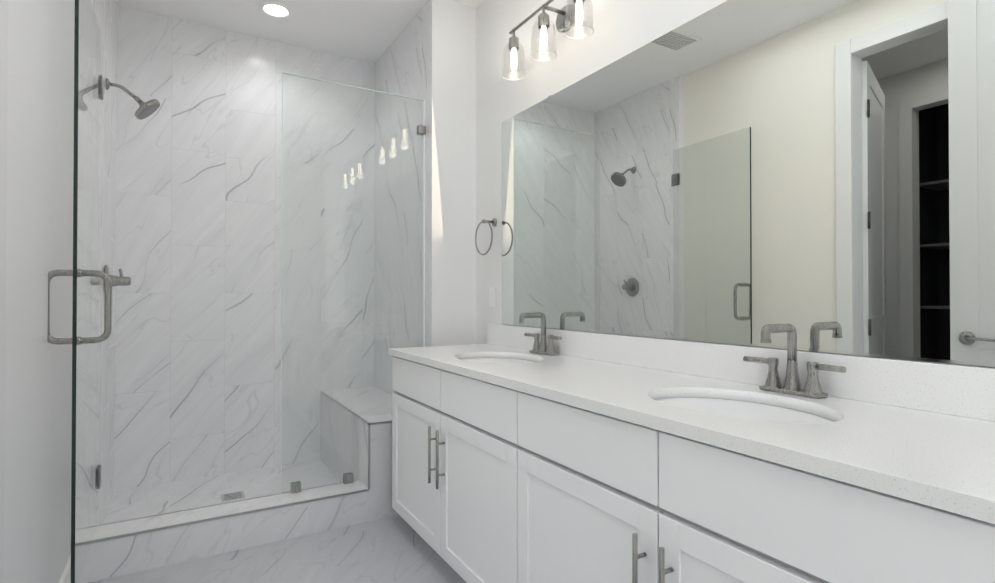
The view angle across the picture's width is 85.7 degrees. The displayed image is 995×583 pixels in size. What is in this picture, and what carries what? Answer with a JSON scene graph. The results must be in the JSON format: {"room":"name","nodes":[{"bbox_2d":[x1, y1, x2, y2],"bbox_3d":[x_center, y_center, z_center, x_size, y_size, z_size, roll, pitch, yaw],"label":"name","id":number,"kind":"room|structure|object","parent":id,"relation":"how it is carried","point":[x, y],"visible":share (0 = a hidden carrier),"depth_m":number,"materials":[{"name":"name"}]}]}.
{"room":"bathroom","nodes":[
{"label":"bathroom","id":0,"kind":"room"},
{"bbox_2d":[4,0,74,582],"bbox_3d":[-0.888,-0.274,0.645,0.100,2.960,3.855,0,-1,-31],"label":"wall","id":1,"kind":"structure","parent":0,"point":[38,366],"depth_m":1.70,"materials":[{"name":"paint"}]},
{"bbox_2d":[58,554,70,582],"bbox_3d":[-1.493,1.148,1.770,0.015,0.135,1.048,0,-1,-31],"label":"baseboard","id":2,"kind":"structure","parent":1,"relation":"attached to","point":[65,577],"depth_m":2.06,"materials":[{"name":"white paint"}]},
{"bbox_2d":[92,0,116,524],"bbox_3d":[-2.134,-0.256,2.737,0.215,2.960,1.015,0,-1,-31],"label":"wall","id":3,"kind":"structure","parent":0,"point":[106,12],"depth_m":2.88,"materials":[{"name":"stone"}]},
{"bbox_2d":[47,0,111,582],"bbox_3d":[-1.614,-0.061,2.124,0.194,2.180,0.718,0,-1,-31],"label":"shower door","id":4,"kind":"structure","parent":3,"relation":"attached to","point":[86,339],"depth_m":1.98,"materials":[{"name":"clear glass"}]},
{"bbox_2d":[104,265,130,286],"bbox_3d":[-1.997,-0.055,2.825,0.108,0.164,0.164,0,-1,-31],"label":"shower valve","id":5,"kind":"object","parent":3,"relation":"attached to","point":[120,280],"visible":0.75,"depth_m":2.81,"materials":[{"name":"silver metal"}]},
{"bbox_2d":[106,78,159,119],"bbox_3d":[-1.932,-1.016,2.849,0.236,0.188,0.144,0,-1,-31],"label":"shower head","id":6,"kind":"object","parent":3,"relation":"attached to","point":[144,110],"visible":0.98,"depth_m":2.83},
{"bbox_2d":[114,5,374,489],"bbox_3d":[-1.564,-0.247,3.722,2.200,2.960,0.100,0,-1,-31],"label":"wall","id":7,"kind":"structure","parent":0,"point":[201,234],"depth_m":3.54,"materials":[{"name":"stone"}]},
{"bbox_2d":[88,515,465,582],"bbox_3d":[-1.202,1.259,1.036,4.300,0.100,5.070,0,-1,-31],"label":"floor","id":8,"kind":"structure","parent":0,"point":[396,549],"depth_m":2.41,"materials":[{"name":"tile"}]},
{"bbox_2d":[70,479,368,582],"bbox_3d":[-1.273,1.137,2.615,1.255,0.172,0.183,0,-1,-31],"label":"shower curb","id":9,"kind":"object","parent":8,"relation":"on","point":[119,548],"visible":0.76,"depth_m":2.52,"materials":[{"name":"stone"}]},
{"bbox_2d":[103,459,339,523],"bbox_3d":[-1.540,1.208,3.114,1.205,0.038,0.950,0,-1,-31],"label":"shower pan","id":10,"kind":"object","parent":8,"relation":"on","point":[141,501],"visible":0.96,"depth_m":3.22,"materials":[{"name":"stone"}]},
{"bbox_2d":[321,387,398,520],"bbox_3d":[-0.807,0.970,3.443,0.392,0.522,1.132,0,-1,-31],"label":"shower bench","id":11,"kind":"object","parent":8,"relation":"on","point":[373,456],"visible":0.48,"depth_m":3.07,"materials":[{"name":"stone"}]},
{"bbox_2d":[388,352,994,582],"bbox_3d":[0.304,0.769,1.890,0.634,0.895,2.400,0,-1,-31],"label":"bathroom vanity","id":12,"kind":"object","parent":8,"relation":"on","point":[522,454],"depth_m":1.33,"materials":[{"name":"white wood"}]},
{"bbox_2d":[388,344,994,515],"bbox_3d":[0.314,0.305,1.900,0.612,0.030,2.440,0,-1,-31],"label":"countertop","id":13,"kind":"structure","parent":12,"relation":"on","point":[944,456],"depth_m":1.14,"materials":[{"name":"white stone"}]},
{"bbox_2d":[460,352,535,363],"bbox_3d":[0.004,0.397,2.413,0.411,0.170,0.544,0,-1,-31],"label":"sink","id":14,"kind":"object","parent":13,"relation":"in","point":[485,357],"depth_m":2.59,"materials":[{"name":"white ceramic"}]},
{"bbox_2d":[516,312,563,355],"bbox_3d":[0.171,0.197,2.514,0.164,0.197,0.286,0,-1,-31],"label":"faucet","id":15,"kind":"object","parent":13,"relation":"on","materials":[{"name":"silver metal"}]},
{"bbox_2d":[640,388,855,427],"bbox_3d":[0.614,0.388,1.380,0.411,0.170,0.544,0,-1,-31],"label":"sink","id":16,"kind":"object","parent":13,"relation":"in","point":[774,413],"depth_m":1.45,"materials":[{"name":"white ceramic"}]},
{"bbox_2d":[740,324,851,399],"bbox_3d":[0.782,0.188,1.481,0.164,0.197,0.286,0,-1,-31],"label":"faucet","id":17,"kind":"object","parent":13,"relation":"on","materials":[{"name":"silver metal"}]},
{"bbox_2d":[116,0,483,62],"bbox_3d":[-1.202,-1.800,1.062,4.300,0.100,5.070,0,-1,-31],"label":"ceiling","id":18,"kind":"structure","parent":0,"point":[367,30],"depth_m":3.41,"materials":[{"name":"white paint"}]},
{"bbox_2d":[259,2,291,18],"bbox_3d":[-1.362,-1.726,3.297,0.190,0.009,0.190,0,-1,-31],"label":"recessed light","id":19,"kind":"object","parent":18,"relation":"in","point":[276,10],"visible":0.98,"depth_m":3.29,"materials":[{"name":"white plastic"}]},
{"bbox_2d":[374,0,475,394],"bbox_3d":[-0.530,-0.248,3.654,0.290,2.960,1.070,0,-1,-31],"label":"wall","id":20,"kind":"structure","parent":0,"point":[428,56],"depth_m":3.25,"materials":[{"name":"paint"}]},
{"bbox_2d":[281,72,425,493],"bbox_3d":[-0.781,-0.045,2.998,0.802,2.200,0.038,0,-1,-31],"label":"glass","id":21,"kind":"object","parent":20,"relation":"attached to","point":[295,486],"visible":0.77,"depth_m":2.96,"materials":[{"name":"clear glass"}]},
{"bbox_2d":[476,0,994,367],"bbox_3d":[0.605,-0.261,2.118,0.100,2.960,5.070,0,-1,-31],"label":"wall","id":22,"kind":"structure","parent":0,"point":[622,28],"depth_m":2.83,"materials":[{"name":"white paint"}]},
{"bbox_2d":[475,218,496,254],"bbox_3d":[-0.052,-0.312,3.045,0.084,0.216,0.199,0,-1,-31],"label":"towel ring","id":23,"kind":"object","parent":22,"relation":"attached to","point":[494,221],"visible":1,"depth_m":3.04,"materials":[{"name":"silver metal"}]},
{"bbox_2d":[502,0,593,80],"bbox_3d":[0.240,-1.199,2.451,0.193,0.265,0.625,0,-1,-31],"label":"sconce","id":24,"kind":"object","parent":22,"relation":"attached to","point":[568,14],"visible":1,"depth_m":2.45,"materials":[{"name":"silver metal"}]},
{"bbox_2d":[488,324,994,419],"bbox_3d":[0.568,0.234,2.051,0.020,0.115,2.440,0,-1,-31],"label":"backsplash","id":25,"kind":"structure","parent":22,"relation":"attached to","point":[961,390],"depth_m":1.44,"materials":[{"name":"white stone"}]},
{"bbox_2d":[501,0,994,366],"bbox_3d":[0.656,-0.392,1.923,0.008,1.130,2.480,0,-1,-31],"label":"mirror","id":26,"kind":"object","parent":22,"relation":"attached to","point":[819,175],"visible":1,"depth_m":1.61,"materials":[{"name":"glass"},{"name":"silver"}]},
{"bbox_3d":[-1.704,-0.275,0.537,1.415,2.960,2.500,0,-1,-31],"label":"wall","id":27,"kind":"structure","parent":0,"visible":0},
{"bbox_2d":[0,0,7,582],"bbox_3d":[-1.027,-0.165,0.879,0.130,2.745,0.980,0,-1,-31],"label":"door frame","id":28,"kind":"structure","parent":27,"relation":"attached to","point":[3,100],"depth_m":1.27,"materials":[{"name":"paint"}]}
]}

